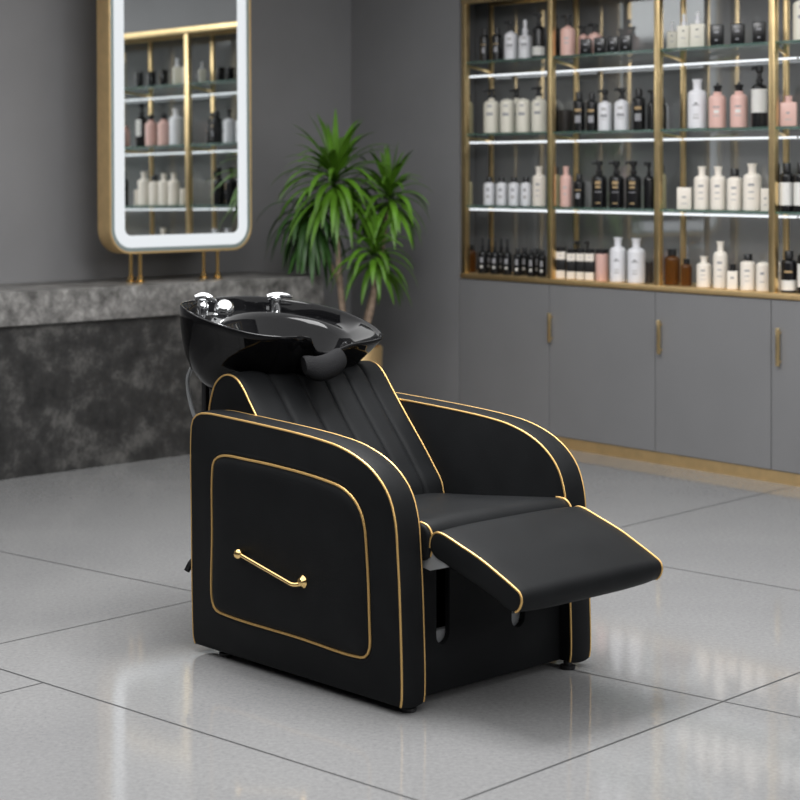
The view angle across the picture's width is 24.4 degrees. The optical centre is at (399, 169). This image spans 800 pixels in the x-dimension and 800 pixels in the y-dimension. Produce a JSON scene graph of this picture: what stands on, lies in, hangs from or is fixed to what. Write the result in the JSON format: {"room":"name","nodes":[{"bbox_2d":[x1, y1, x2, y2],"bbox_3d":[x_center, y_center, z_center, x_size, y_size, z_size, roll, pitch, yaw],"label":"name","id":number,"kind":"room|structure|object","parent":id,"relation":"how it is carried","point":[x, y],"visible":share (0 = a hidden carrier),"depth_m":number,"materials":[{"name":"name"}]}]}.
{"room":"salon","nodes":[
{"label":"salon","id":0,"kind":"room"},
{"bbox_2d":[0,0,350,313],"bbox_3d":[-3.738,-0.060,7.211,9.600,2.900,0.100,0,0,-45],"label":"wall","id":1,"kind":"structure","parent":0,"point":[301,49],"depth_m":9.29,"materials":[{"name":"grey paint"}]},
{"bbox_2d":[0,449,799,799],"bbox_3d":[-0.296,1.440,3.115,9.570,0.100,11.353,0,0,-40],"label":"floor","id":2,"kind":"structure","parent":0,"point":[688,686],"depth_m":4.97,"materials":[{"name":"tile"}]},
{"bbox_2d":[0,271,323,479],"bbox_3d":[-2.297,0.969,8.150,4.772,0.842,0.573,0,0,-45],"label":"counter","id":3,"kind":"object","parent":2,"relation":"on","point":[93,372],"depth_m":8.67,"materials":[{"name":"stone"}]},
{"bbox_2d":[97,0,251,281],"bbox_3d":[-1.110,-0.334,9.182,0.869,1.760,0.122,0,0,-43],"label":"led mirror","id":4,"kind":"object","parent":3,"relation":"on","point":[174,145],"visible":1,"depth_m":9.11,"materials":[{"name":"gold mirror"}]},
{"bbox_2d":[124,0,237,235],"bbox_3d":[-1.077,-0.404,9.147,0.692,1.443,0.013,0,0,-43],"label":"mirror glass","id":5,"kind":"object","parent":4,"relation":"attached to","point":[181,56],"depth_m":9.14,"materials":[{"name":"grey"}]},
{"bbox_2d":[256,108,432,367],"bbox_3d":[-0.283,0.536,9.486,0.928,1.708,0.714,0,0,-3],"label":"dracaena","id":6,"kind":"object","parent":2,"relation":"on","point":[310,242],"visible":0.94,"depth_m":9.46,"materials":[{"name":"green plant"}]},
{"bbox_2d":[361,345,382,367],"bbox_3d":[-0.241,1.147,9.500,0.304,0.486,0.304,0,0,0],"label":"pot","id":7,"kind":"object","parent":2,"relation":"on","point":[375,355],"depth_m":9.41,"materials":[{"name":"gold metal"}]},
{"bbox_2d":[180,292,662,712],"bbox_3d":[-0.032,0.881,5.248,0.796,1.018,1.530,0,0,-43],"label":"chair","id":8,"kind":"object","parent":2,"relation":"on","point":[351,532],"visible":1,"depth_m":5.07,"materials":[{"name":"black leather"}]},
{"bbox_2d":[180,292,383,417],"bbox_3d":[-0.356,0.674,5.617,0.612,0.603,0.622,0,0,0],"label":"basin","id":9,"kind":"object","parent":8,"relation":"in","point":[272,355],"depth_m":5.46,"materials":[{"name":"black ceramic"}]},
{"bbox_2d":[460,278,551,431],"bbox_3d":[0.646,0.983,9.669,0.297,0.814,0.675,0,0,-40],"label":"base cabinet","id":10,"kind":"object","parent":2,"relation":"on","point":[505,348],"visible":0.53,"depth_m":9.55,"materials":[{"name":"grey"}]},
{"bbox_2d":[460,0,799,299],"bbox_3d":[1.477,-0.173,8.672,0.302,1.490,3.667,0,0,-40],"label":"shelving","id":11,"kind":"object","parent":10,"relation":"on","point":[650,65],"visible":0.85,"depth_m":9.20,"materials":[{"name":"gold metal"}]},
{"bbox_2d":[470,176,471,204],"bbox_3d":[0.365,0.109,9.897,0.046,0.154,0.046,0,0,18],"label":"bottle","id":12,"kind":"object","parent":11,"relation":"on","point":[470,176],"visible":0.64,"depth_m":9.88,"materials":[{"name":"beige"}]},
{"bbox_2d":[470,94,472,133],"bbox_3d":[0.365,-0.300,9.897,0.051,0.214,0.051,0,0,18],"label":"bottle","id":13,"kind":"object","parent":11,"relation":"on","point":[471,103],"visible":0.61,"depth_m":9.88,"materials":[{"name":"beige"}]},
{"bbox_2d":[470,245,475,271],"bbox_3d":[0.380,0.474,9.909,0.056,0.145,0.056,0,0,18],"label":"bottle","id":14,"kind":"object","parent":11,"relation":"on","point":[472,252],"visible":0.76,"depth_m":9.88,"materials":[{"name":"brown glass"}]},
{"bbox_2d":[478,237,486,273],"bbox_3d":[0.437,0.450,9.779,0.050,0.192,0.050,0,0,18],"label":"dropper bottle","id":15,"kind":"object","parent":11,"relation":"on","point":[482,255],"visible":1,"depth_m":9.76,"materials":[{"name":"black"}]},
{"bbox_2d":[480,29,488,60],"bbox_3d":[0.448,-0.661,9.813,0.050,0.176,0.051,0,0,18],"label":"bottle","id":16,"kind":"object","parent":11,"relation":"on","point":[484,39],"visible":0.88,"depth_m":9.79,"materials":[{"name":"black"}]},
{"bbox_2d":[484,177,494,204],"bbox_3d":[0.471,0.111,9.755,0.061,0.149,0.061,0,0,18],"label":"bottle","id":17,"kind":"object","parent":11,"relation":"on","point":[489,187],"visible":1,"depth_m":9.73,"materials":[{"name":"white"}]},
{"bbox_2d":[487,238,491,272],"bbox_3d":[0.475,0.454,9.843,0.048,0.185,0.048,0,0,18],"label":"dropper bottle","id":18,"kind":"object","parent":11,"relation":"on","point":[489,251],"visible":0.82,"depth_m":9.82,"materials":[{"name":"black"}]},
{"bbox_2d":[483,89,498,132],"bbox_3d":[0.480,-0.310,9.727,0.086,0.234,0.084,0,0,18],"label":"pump bottle","id":19,"kind":"object","parent":11,"relation":"on","point":[491,107],"visible":0.98,"depth_m":9.69,"materials":[{"name":"beige plastic"}]},
{"bbox_2d":[490,238,499,273],"bbox_3d":[0.498,0.451,9.706,0.050,0.190,0.050,0,0,18],"label":"dropper bottle","id":20,"kind":"object","parent":11,"relation":"on","point":[494,256],"visible":1,"depth_m":9.69,"materials":[{"name":"black"}]},
{"bbox_2d":[491,28,501,59],"bbox_3d":[0.511,-0.660,9.738,0.058,0.175,0.058,0,0,18],"label":"bottle","id":21,"kind":"object","parent":11,"relation":"on","point":[496,39],"visible":0.89,"depth_m":9.71,"materials":[{"name":"black"}]},
{"bbox_2d":[498,238,503,273],"bbox_3d":[0.534,0.452,9.772,0.048,0.187,0.048,0,0,18],"label":"dropper bottle","id":22,"kind":"object","parent":11,"relation":"on","point":[501,252],"visible":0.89,"depth_m":9.75,"materials":[{"name":"black"}]},
{"bbox_2d":[496,177,506,205],"bbox_3d":[0.532,0.111,9.681,0.060,0.149,0.060,0,0,18],"label":"bottle","id":23,"kind":"object","parent":11,"relation":"on","point":[501,187],"visible":1,"depth_m":9.66,"materials":[{"name":"white"}]},
{"bbox_2d":[500,99,514,132],"bbox_3d":[0.559,-0.282,9.634,0.078,0.180,0.078,0,0,18],"label":"bottle","id":24,"kind":"object","parent":11,"relation":"on","point":[507,106],"visible":0.98,"depth_m":9.60,"materials":[{"name":"beige plastic"}]},
{"bbox_2d":[503,238,511,274],"bbox_3d":[0.559,0.450,9.634,0.050,0.192,0.050,0,0,18],"label":"dropper bottle","id":25,"kind":"object","parent":11,"relation":"on","point":[507,256],"visible":1,"depth_m":9.62,"materials":[{"name":"black"}]},
{"bbox_2d":[504,21,517,58],"bbox_3d":[0.578,-0.675,9.642,0.072,0.205,0.071,0,0,18],"label":"pump bottle","id":26,"kind":"object","parent":11,"relation":"on","point":[510,38],"visible":0.89,"depth_m":9.62,"materials":[{"name":"white"}]},
{"bbox_2d":[508,177,519,205],"bbox_3d":[0.592,0.111,9.610,0.060,0.150,0.060,0,0,18],"label":"bottle","id":27,"kind":"object","parent":11,"relation":"on","point":[513,187],"visible":1,"depth_m":9.59,"materials":[{"name":"white"}]},
{"bbox_2d":[509,89,519,132],"bbox_3d":[0.610,-0.309,9.697,0.075,0.233,0.074,0,0,18],"label":"pump bottle","id":28,"kind":"object","parent":11,"relation":"on","point":[516,96],"visible":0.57,"depth_m":9.68,"materials":[{"name":"beige"}]},
{"bbox_2d":[513,248,521,275],"bbox_3d":[0.608,0.475,9.575,0.044,0.143,0.044,0,0,18],"label":"bottle","id":29,"kind":"object","parent":11,"relation":"on","point":[517,257],"visible":1,"depth_m":9.56,"materials":[{"name":"black"}]},
{"bbox_2d":[516,98,530,132],"bbox_3d":[0.636,-0.282,9.542,0.077,0.179,0.078,0,0,18],"label":"bottle","id":30,"kind":"object","parent":11,"relation":"on","point":[523,106],"visible":0.94,"depth_m":9.51,"materials":[{"name":"beige plastic"}]},
{"bbox_2d":[518,20,531,57],"bbox_3d":[0.647,-0.674,9.560,0.070,0.203,0.070,0,0,18],"label":"dropper bottle","id":31,"kind":"object","parent":11,"relation":"on","point":[525,40],"visible":0.91,"depth_m":9.53,"materials":[{"name":"white"}]},
{"bbox_2d":[521,247,528,274],"bbox_3d":[0.649,0.475,9.635,0.044,0.143,0.044,0,0,18],"label":"bottle","id":32,"kind":"object","parent":11,"relation":"on","point":[524,254],"visible":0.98,"depth_m":9.62,"materials":[{"name":"black"}]},
{"bbox_2d":[520,177,531,205],"bbox_3d":[0.650,0.111,9.541,0.059,0.150,0.060,0,0,18],"label":"bottle","id":33,"kind":"object","parent":11,"relation":"on","point":[525,187],"visible":1,"depth_m":9.52,"materials":[{"name":"white"}]},
{"bbox_2d":[527,249,535,276],"bbox_3d":[0.675,0.475,9.496,0.044,0.141,0.044,0,0,18],"label":"bottle","id":34,"kind":"object","parent":11,"relation":"on","point":[531,258],"visible":1,"depth_m":9.48,"materials":[{"name":"black"}]},
{"bbox_2d":[534,248,539,275],"bbox_3d":[0.709,0.474,9.564,0.041,0.143,0.042,0,0,18],"label":"bottle","id":35,"kind":"object","parent":11,"relation":"on","point":[536,254],"visible":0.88,"depth_m":9.54,"materials":[{"name":"black"}]},
{"bbox_2d":[531,87,546,131],"bbox_3d":[0.710,-0.309,9.454,0.080,0.233,0.080,0,0,18],"label":"pump bottle","id":36,"kind":"object","parent":11,"relation":"on","point":[538,105],"visible":0.98,"depth_m":9.42,"materials":[{"name":"beige plastic"}]},
{"bbox_2d":[532,13,545,56],"bbox_3d":[0.712,-0.689,9.482,0.070,0.233,0.070,0,0,18],"label":"pump bottle","id":37,"kind":"object","parent":11,"relation":"on","point":[538,32],"visible":0.94,"depth_m":9.46,"materials":[{"name":"black plastic"}]},
{"bbox_2d":[532,166,545,205],"bbox_3d":[0.711,0.083,9.468,0.069,0.204,0.069,0,0,18],"label":"bottle","id":38,"kind":"object","parent":11,"relation":"on","point":[538,180],"visible":1,"depth_m":9.44,"materials":[{"name":"beige plastic"}]},
{"bbox_2d":[538,250,545,276],"bbox_3d":[0.726,0.477,9.435,0.041,0.138,0.041,0,0,18],"label":"bottle","id":39,"kind":"object","parent":11,"relation":"on","point":[542,258],"visible":1,"depth_m":9.42,"materials":[{"name":"black"}]},
{"bbox_2d":[556,96,558,131],"bbox_3d":[0.789,-0.285,9.422,0.041,0.186,0.041,0,0,18],"label":"pump bottle","id":40,"kind":"object","parent":11,"relation":"on","point":[557,108],"visible":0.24,"depth_m":9.40,"materials":[{"name":"black"}]},
{"bbox_2d":[556,167,559,205],"bbox_3d":[0.801,0.085,9.470,0.041,0.201,0.041,0,0,18],"label":"bottle","id":41,"kind":"object","parent":11,"relation":"on","point":[557,168],"visible":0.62,"depth_m":9.45,"materials":[{"name":"beige"}]},
{"bbox_2d":[556,15,559,55],"bbox_3d":[0.791,-0.682,9.419,0.047,0.218,0.046,0,0,18],"label":"pump bottle","id":42,"kind":"object","parent":11,"relation":"on","point":[557,29],"visible":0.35,"depth_m":9.40,"materials":[{"name":"black"}]},
{"bbox_2d":[556,247,566,277],"bbox_3d":[0.812,0.467,9.332,0.051,0.158,0.050,0,0,18],"label":"bottle","id":43,"kind":"object","parent":11,"relation":"on","point":[561,254],"visible":1,"depth_m":9.31,"materials":[{"name":"beige"}]},
{"bbox_2d":[558,110,572,131],"bbox_3d":[0.838,-0.248,9.364,0.076,0.112,0.076,0,0,18],"label":"jar","id":44,"kind":"object","parent":11,"relation":"on","point":[565,117],"visible":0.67,"depth_m":9.33,"materials":[{"name":"grey"}]},
{"bbox_2d":[560,166,571,206],"bbox_3d":[0.837,0.084,9.333,0.060,0.204,0.061,0,0,18],"label":"bottle","id":45,"kind":"object","parent":11,"relation":"on","point":[565,179],"visible":1,"depth_m":9.31,"materials":[{"name":"pink"}]},
{"bbox_2d":[560,15,574,55],"bbox_3d":[0.845,-0.677,9.309,0.077,0.208,0.076,0,0,18],"label":"pump bottle","id":46,"kind":"object","parent":11,"relation":"on","point":[567,34],"visible":0.92,"depth_m":9.28,"materials":[{"name":"pink plastic"}]},
{"bbox_2d":[567,249,575,278],"bbox_3d":[0.861,0.471,9.274,0.046,0.150,0.045,0,0,18],"label":"bottle","id":47,"kind":"object","parent":11,"relation":"on","point":[571,253],"visible":1,"depth_m":9.26,"materials":[{"name":"beige"}]},
{"bbox_2d":[573,241,578,252],"bbox_3d":[0.897,0.452,9.355,0.041,0.188,0.040,0,0,18],"label":"pump bottle","id":48,"kind":"object","parent":11,"relation":"on","point":[576,242],"visible":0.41,"depth_m":9.35,"materials":[{"name":"black"}]},
{"bbox_2d":[573,92,584,130],"bbox_3d":[0.896,-0.292,9.263,0.060,0.198,0.060,0,0,18],"label":"bottle","id":49,"kind":"object","parent":11,"relation":"on","point":[578,104],"visible":0.91,"depth_m":9.24,"materials":[{"name":"black"}]},
{"bbox_2d":[573,174,584,206],"bbox_3d":[0.896,0.102,9.263,0.060,0.166,0.060,0,0,18],"label":"bottle","id":50,"kind":"object","parent":11,"relation":"on","point":[578,185],"visible":0.98,"depth_m":9.24,"materials":[{"name":"black"}]},
{"bbox_2d":[576,249,584,279],"bbox_3d":[0.902,0.470,9.226,0.041,0.152,0.040,0,0,18],"label":"bottle","id":51,"kind":"object","parent":11,"relation":"on","point":[580,255],"visible":1,"depth_m":9.21,"materials":[{"name":"beige"}]},
{"bbox_2d":[578,26,587,53],"bbox_3d":[0.926,-0.650,9.337,0.056,0.155,0.056,0,0,18],"label":"pump bottle","id":52,"kind":"object","parent":11,"relation":"on","point":[583,36],"visible":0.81,"depth_m":9.32,"materials":[{"name":"pink"}]},
{"bbox_2d":[580,39,591,53],"bbox_3d":[0.925,-0.612,9.198,0.054,0.079,0.043,0,0,18],"label":"product box","id":53,"kind":"object","parent":11,"relation":"on","point":[585,44],"visible":0.92,"depth_m":9.18,"materials":[{"name":"black"}]},
{"bbox_2d":[585,249,594,279],"bbox_3d":[0.943,0.469,9.177,0.045,0.155,0.044,0,0,18],"label":"bottle","id":54,"kind":"object","parent":11,"relation":"on","point":[589,255],"visible":1,"depth_m":9.16,"materials":[{"name":"beige"}]},
{"bbox_2d":[586,93,597,130],"bbox_3d":[0.954,-0.288,9.194,0.057,0.191,0.057,0,0,18],"label":"bottle","id":55,"kind":"object","parent":11,"relation":"on","point":[591,105],"visible":0.93,"depth_m":9.17,"materials":[{"name":"black"}]},
{"bbox_2d":[588,24,601,52],"bbox_3d":[0.977,-0.653,9.275,0.071,0.160,0.070,0,0,18],"label":"pump bottle","id":56,"kind":"object","parent":11,"relation":"on","point":[594,34],"visible":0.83,"depth_m":9.25,"materials":[{"name":"pink"}]},
{"bbox_2d":[591,161,606,207],"bbox_3d":[0.984,0.070,9.142,0.078,0.232,0.077,0,0,18],"label":"pump bottle","id":57,"kind":"object","parent":11,"relation":"on","point":[599,181],"visible":1,"depth_m":9.11,"materials":[{"name":"black plastic"}]},
{"bbox_2d":[594,38,605,52],"bbox_3d":[0.986,-0.612,9.125,0.054,0.079,0.043,0,0,18],"label":"product box","id":58,"kind":"object","parent":11,"relation":"on","point":[599,43],"visible":0.91,"depth_m":9.11,"materials":[{"name":"black"}]},
{"bbox_2d":[595,249,607,280],"bbox_3d":[0.997,0.468,9.128,0.064,0.157,0.064,0,0,18],"label":"jar","id":59,"kind":"object","parent":11,"relation":"on","point":[601,256],"visible":1,"depth_m":9.10,"materials":[{"name":"pink"}]},
{"bbox_2d":[597,90,611,130],"bbox_3d":[1.011,-0.294,9.126,0.070,0.203,0.069,0,0,18],"label":"pump bottle","id":60,"kind":"object","parent":11,"relation":"on","point":[604,107],"visible":0.97,"depth_m":9.10,"materials":[{"name":"white"}]},
{"bbox_2d":[607,37,618,51],"bbox_3d":[1.043,-0.612,9.057,0.053,0.079,0.043,0,0,18],"label":"product box","id":61,"kind":"object","parent":11,"relation":"on","point":[612,42],"visible":0.88,"depth_m":9.04,"materials":[{"name":"black"}]},
{"bbox_2d":[608,161,623,207],"bbox_3d":[1.059,0.070,9.053,0.077,0.232,0.076,0,0,18],"label":"pump bottle","id":62,"kind":"object","parent":11,"relation":"on","point":[616,181],"visible":1,"depth_m":9.02,"materials":[{"name":"black plastic"}]},
{"bbox_2d":[610,237,625,281],"bbox_3d":[1.064,0.437,9.032,0.080,0.217,0.081,0,0,18],"label":"bottle","id":63,"kind":"object","parent":11,"relation":"on","point":[617,253],"visible":1,"depth_m":9.00,"materials":[{"name":"white plastic"}]},
{"bbox_2d":[614,88,628,129],"bbox_3d":[1.083,-0.297,9.040,0.075,0.209,0.074,0,0,18],"label":"pump bottle","id":64,"kind":"object","parent":11,"relation":"on","point":[621,107],"visible":0.92,"depth_m":9.01,"materials":[{"name":"white plastic"}]},
{"bbox_2d":[620,35,631,51],"bbox_3d":[1.098,-0.615,8.991,0.055,0.084,0.044,0,0,18],"label":"product box","id":65,"kind":"object","parent":11,"relation":"on","point":[625,40],"visible":0.88,"depth_m":8.97,"materials":[{"name":"black"}]},
{"bbox_2d":[625,161,640,207],"bbox_3d":[1.131,0.070,8.967,0.076,0.231,0.075,0,0,18],"label":"pump bottle","id":66,"kind":"object","parent":11,"relation":"on","point":[633,181],"visible":1,"depth_m":8.94,"materials":[{"name":"black plastic"}]},
{"bbox_2d":[627,238,644,282],"bbox_3d":[1.142,0.438,8.939,0.087,0.216,0.087,0,0,18],"label":"bottle","id":67,"kind":"object","parent":11,"relation":"on","point":[635,255],"visible":1,"depth_m":8.90,"materials":[{"name":"white plastic"}]},
{"bbox_2d":[632,89,644,129],"bbox_3d":[1.157,-0.292,8.953,0.063,0.200,0.063,0,0,18],"label":"bottle","id":68,"kind":"object","parent":11,"relation":"on","point":[638,103],"visible":0.88,"depth_m":8.93,"materials":[{"name":"black plastic"}]},
{"bbox_2d":[643,162,653,207],"bbox_3d":[1.205,0.073,8.957,0.052,0.226,0.051,0,0,18],"label":"pump bottle","id":69,"kind":"object","parent":11,"relation":"on","point":[648,180],"visible":0.99,"depth_m":8.94,"materials":[{"name":"black"}]},
{"bbox_2d":[645,262,652,282],"bbox_3d":[1.206,0.495,8.957,0.039,0.101,0.039,0,0,18],"label":"jar","id":70,"kind":"object","parent":11,"relation":"on","point":[648,265],"visible":1,"depth_m":8.94,"materials":[{"name":"grey"}]},
{"bbox_2d":[647,90,653,129],"bbox_3d":[1.212,-0.290,8.918,0.042,0.194,0.041,0,0,18],"label":"pump bottle","id":71,"kind":"object","parent":11,"relation":"on","point":[650,106],"visible":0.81,"depth_m":8.90,"materials":[{"name":"black"}]},
{"bbox_2d":[663,165,665,208],"bbox_3d":[1.262,0.081,8.920,0.043,0.210,0.043,0,0,18],"label":"bottle","id":72,"kind":"object","parent":11,"relation":"on","point":[664,175],"visible":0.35,"depth_m":8.90,"materials":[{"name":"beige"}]},
{"bbox_2d":[663,98,665,128],"bbox_3d":[1.261,-0.270,8.890,0.038,0.154,0.039,0,0,18],"label":"bottle","id":73,"kind":"object","parent":11,"relation":"on","point":[664,105],"visible":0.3,"depth_m":8.87,"materials":[{"name":"black"}]},
{"bbox_2d":[664,249,679,284],"bbox_3d":[1.294,0.461,8.804,0.076,0.170,0.076,0,0,18],"label":"bottle","id":74,"kind":"object","parent":11,"relation":"on","point":[671,262],"visible":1,"depth_m":8.77,"materials":[{"name":"brown glass"}]},
{"bbox_2d":[667,22,676,47],"bbox_3d":[1.302,-0.640,8.841,0.050,0.135,0.040,0,0,18],"label":"bottle","id":75,"kind":"object","parent":11,"relation":"on","point":[672,34],"visible":0.73,"depth_m":8.82,"materials":[{"name":"beige"}]},
{"bbox_2d":[677,14,689,47],"bbox_3d":[1.341,-0.655,8.733,0.058,0.164,0.047,0,0,18],"label":"bottle","id":76,"kind":"object","parent":11,"relation":"on","point":[683,31],"visible":0.81,"depth_m":8.71,"materials":[{"name":"beige"}]},
{"bbox_2d":[677,187,692,209],"bbox_3d":[1.343,0.134,8.716,0.069,0.104,0.055,0,0,18],"label":"product box","id":77,"kind":"object","parent":11,"relation":"on","point":[684,194],"visible":1,"depth_m":8.69,"materials":[{"name":"beige"}]},
{"bbox_2d":[681,259,691,285],"bbox_3d":[1.353,0.483,8.735,0.052,0.126,0.052,0,0,18],"label":"bottle","id":78,"kind":"object","parent":11,"relation":"on","point":[686,268],"visible":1,"depth_m":8.71,"materials":[{"name":"brown glass"}]},
{"bbox_2d":[688,79,706,128],"bbox_3d":[1.391,-0.308,8.658,0.089,0.232,0.089,0,0,18],"label":"bottle","id":79,"kind":"object","parent":11,"relation":"on","point":[697,97],"visible":0.98,"depth_m":8.62,"materials":[{"name":"white plastic"}]},
{"bbox_2d":[690,12,705,46],"bbox_3d":[1.396,-0.657,8.667,0.068,0.168,0.055,0,0,18],"label":"bottle","id":80,"kind":"object","parent":11,"relation":"on","point":[697,30],"visible":0.84,"depth_m":8.64,"materials":[{"name":"beige"}]},
{"bbox_2d":[694,166,709,209],"bbox_3d":[1.410,0.084,8.636,0.075,0.203,0.075,0,0,18],"label":"bottle","id":81,"kind":"object","parent":11,"relation":"on","point":[701,182],"visible":1,"depth_m":8.61,"materials":[{"name":"beige plastic"}]},
{"bbox_2d":[696,256,711,287],"bbox_3d":[1.417,0.474,8.626,0.070,0.144,0.070,0,0,18],"label":"bottle","id":82,"kind":"object","parent":11,"relation":"on","point":[703,269],"visible":1,"depth_m":8.60,"materials":[{"name":"beige"}]},
{"bbox_2d":[710,24,723,45],"bbox_3d":[1.468,-0.622,8.566,0.061,0.099,0.049,0,0,18],"label":"jar","id":83,"kind":"object","parent":11,"relation":"on","point":[716,31],"visible":0.8,"depth_m":8.54,"materials":[{"name":"black"}]},
{"bbox_2d":[709,83,725,127],"bbox_3d":[1.470,-0.298,8.564,0.081,0.211,0.081,0,0,18],"label":"bottle","id":84,"kind":"object","parent":11,"relation":"on","point":[717,101],"visible":0.95,"depth_m":8.53,"materials":[{"name":"pink plastic"}]},
{"bbox_2d":[710,166,725,209],"bbox_3d":[1.473,0.084,8.560,0.074,0.202,0.074,0,0,18],"label":"bottle","id":85,"kind":"object","parent":11,"relation":"on","point":[717,182],"visible":1,"depth_m":8.53,"materials":[{"name":"beige plastic"}]},
{"bbox_2d":[713,241,727,288],"bbox_3d":[1.481,0.438,8.550,0.067,0.216,0.067,0,0,18],"label":"bottle","id":86,"kind":"object","parent":11,"relation":"on","point":[720,257],"visible":1,"depth_m":8.52,"materials":[{"name":"beige plastic"}]},
{"bbox_2d":[727,264,738,289],"bbox_3d":[1.524,0.488,8.469,0.048,0.116,0.038,0,0,18],"label":"bottle","id":87,"kind":"object","parent":11,"relation":"on","point":[732,275],"visible":1,"depth_m":8.45,"materials":[{"name":"beige"}]},
{"bbox_2d":[727,169,742,210],"bbox_3d":[1.535,0.090,8.486,0.071,0.191,0.071,0,0,18],"label":"bottle","id":88,"kind":"object","parent":11,"relation":"on","point":[734,183],"visible":1,"depth_m":8.46,"materials":[{"name":"beige plastic"}]},
{"bbox_2d":[731,23,744,43],"bbox_3d":[1.548,-0.621,8.471,0.060,0.096,0.049,0,0,18],"label":"jar","id":89,"kind":"object","parent":11,"relation":"on","point":[737,30],"visible":0.77,"depth_m":8.45,"materials":[{"name":"black"}]},
{"bbox_2d":[730,82,747,127],"bbox_3d":[1.552,-0.298,8.467,0.080,0.211,0.080,0,0,18],"label":"bottle","id":90,"kind":"object","parent":11,"relation":"on","point":[738,101],"visible":0.98,"depth_m":8.43,"materials":[{"name":"pink plastic"}]},
{"bbox_2d":[740,254,755,289],"bbox_3d":[1.583,0.464,8.414,0.070,0.164,0.071,0,0,18],"label":"bottle","id":91,"kind":"object","parent":11,"relation":"on","point":[747,267],"visible":1,"depth_m":8.39,"materials":[{"name":"beige plastic"}]},
{"bbox_2d":[743,163,761,210],"bbox_3d":[1.601,0.078,8.408,0.084,0.216,0.084,0,0,18],"label":"bottle","id":92,"kind":"object","parent":11,"relation":"on","point":[752,181],"visible":1,"depth_m":8.37,"materials":[{"name":"beige plastic"}]},
{"bbox_2d":[751,66,767,126],"bbox_3d":[1.629,-0.333,8.389,0.076,0.280,0.075,0,0,18],"label":"pump bottle","id":93,"kind":"object","parent":11,"relation":"on","point":[759,91],"visible":0.95,"depth_m":8.36,"materials":[{"name":"black"}]},
{"bbox_2d":[753,21,765,42],"bbox_3d":[1.628,-0.622,8.376,0.058,0.098,0.046,0,0,18],"label":"jar","id":94,"kind":"object","parent":11,"relation":"on","point":[759,28],"visible":0.8,"depth_m":8.35,"materials":[{"name":"black"}]},
{"bbox_2d":[756,262,768,290],"bbox_3d":[1.638,0.479,8.348,0.061,0.133,0.061,0,0,18],"label":"bottle","id":95,"kind":"object","parent":11,"relation":"on","point":[762,268],"visible":0.96,"depth_m":8.32,"materials":[{"name":"beige"}]},
{"bbox_2d":[761,188,768,210],"bbox_3d":[1.650,0.134,8.349,0.040,0.103,0.032,0,0,18],"label":"product box","id":96,"kind":"object","parent":11,"relation":"on","point":[764,191],"visible":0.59,"depth_m":8.33,"materials":[{"name":"beige"}]},
{"bbox_2d":[778,164,779,210],"bbox_3d":[1.713,0.079,8.383,0.032,0.213,0.032,0,0,18],"label":"bottle","id":97,"kind":"object","parent":11,"relation":"on","point":[778,164],"visible":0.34,"depth_m":8.37,"materials":[{"name":"black"}]},
{"bbox_2d":[778,261,780,290],"bbox_3d":[1.710,0.479,8.356,0.032,0.133,0.032,0,0,18],"label":"bottle","id":98,"kind":"object","parent":11,"relation":"on","point":[779,263],"visible":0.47,"depth_m":8.34,"materials":[{"name":"beige"}]},
{"bbox_2d":[780,163,793,211],"bbox_3d":[1.725,0.077,8.245,0.065,0.217,0.065,0,0,18],"label":"bottle","id":99,"kind":"object","parent":11,"relation":"on","point":[786,178],"visible":1,"depth_m":8.22,"materials":[{"name":"black"}]},
{"bbox_2d":[779,96,797,126],"bbox_3d":[1.735,-0.262,8.263,0.076,0.138,0.046,0,0,18],"label":"bottle","id":100,"kind":"object","parent":11,"relation":"on","point":[788,110],"visible":0.91,"depth_m":8.24,"materials":[{"name":"pink plastic"}]},
{"bbox_2d":[781,251,796,292],"bbox_3d":[1.734,0.453,8.249,0.071,0.185,0.072,0,0,18],"label":"bottle","id":101,"kind":"object","parent":11,"relation":"on","point":[788,265],"visible":1,"depth_m":8.22,"materials":[{"name":"black plastic"}]},
{"bbox_2d":[793,0,799,39],"bbox_3d":[1.789,-0.695,8.214,0.090,0.245,0.089,0,0,18],"label":"pump bottle","id":102,"kind":"object","parent":11,"relation":"on","point":[796,6],"visible":0.89,"depth_m":8.19,"materials":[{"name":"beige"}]},
{"bbox_2d":[794,163,799,211],"bbox_3d":[1.774,0.077,8.186,0.064,0.217,0.064,0,0,18],"label":"bottle","id":103,"kind":"object","parent":11,"relation":"on","point":[796,175],"visible":1,"depth_m":8.16,"materials":[{"name":"black"}]},
{"bbox_2d":[797,254,799,292],"bbox_3d":[1.792,0.437,8.196,0.062,0.219,0.062,0,0,18],"label":"bottle","id":104,"kind":"object","parent":11,"relation":"on","point":[798,257],"visible":1,"depth_m":8.19,"materials":[{"name":"black"}]},
{"bbox_2d":[547,284,657,450],"bbox_3d":[1.085,0.983,9.128,0.319,0.814,0.709,0,0,-40],"label":"base cabinet","id":105,"kind":"object","parent":2,"relation":"on","point":[602,340],"visible":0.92,"depth_m":9.02,"materials":[{"name":"grey"}]},
{"bbox_2d":[555,436,799,486],"bbox_3d":[1.430,1.364,8.519,0.020,0.053,3.449,0,0,-40],"label":"trim","id":106,"kind":"structure","parent":105,"relation":"attached to","point":[743,471],"depth_m":8.63,"materials":[{"name":"gold metal"}]},
{"bbox_2d":[656,291,773,469],"bbox_3d":[1.536,0.983,8.591,0.319,0.814,0.686,0,0,-40],"label":"base cabinet","id":107,"kind":"object","parent":2,"relation":"on","point":[714,352],"visible":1,"depth_m":8.49,"materials":[{"name":"grey"}]},
{"bbox_2d":[772,299,799,473],"bbox_3d":[1.977,0.983,8.065,0.319,0.814,0.679,0,0,-40],"label":"base cabinet","id":108,"kind":"object","parent":2,"relation":"on","point":[785,313],"visible":1,"depth_m":8.17,"materials":[{"name":"grey"}]},
{"bbox_2d":[351,0,461,403],"bbox_3d":[0.170,-0.060,10.316,0.400,2.900,0.920,0,0,-40],"label":"wall","id":109,"kind":"structure","parent":0,"point":[392,41],"depth_m":10.09,"materials":[{"name":"grey paint"}]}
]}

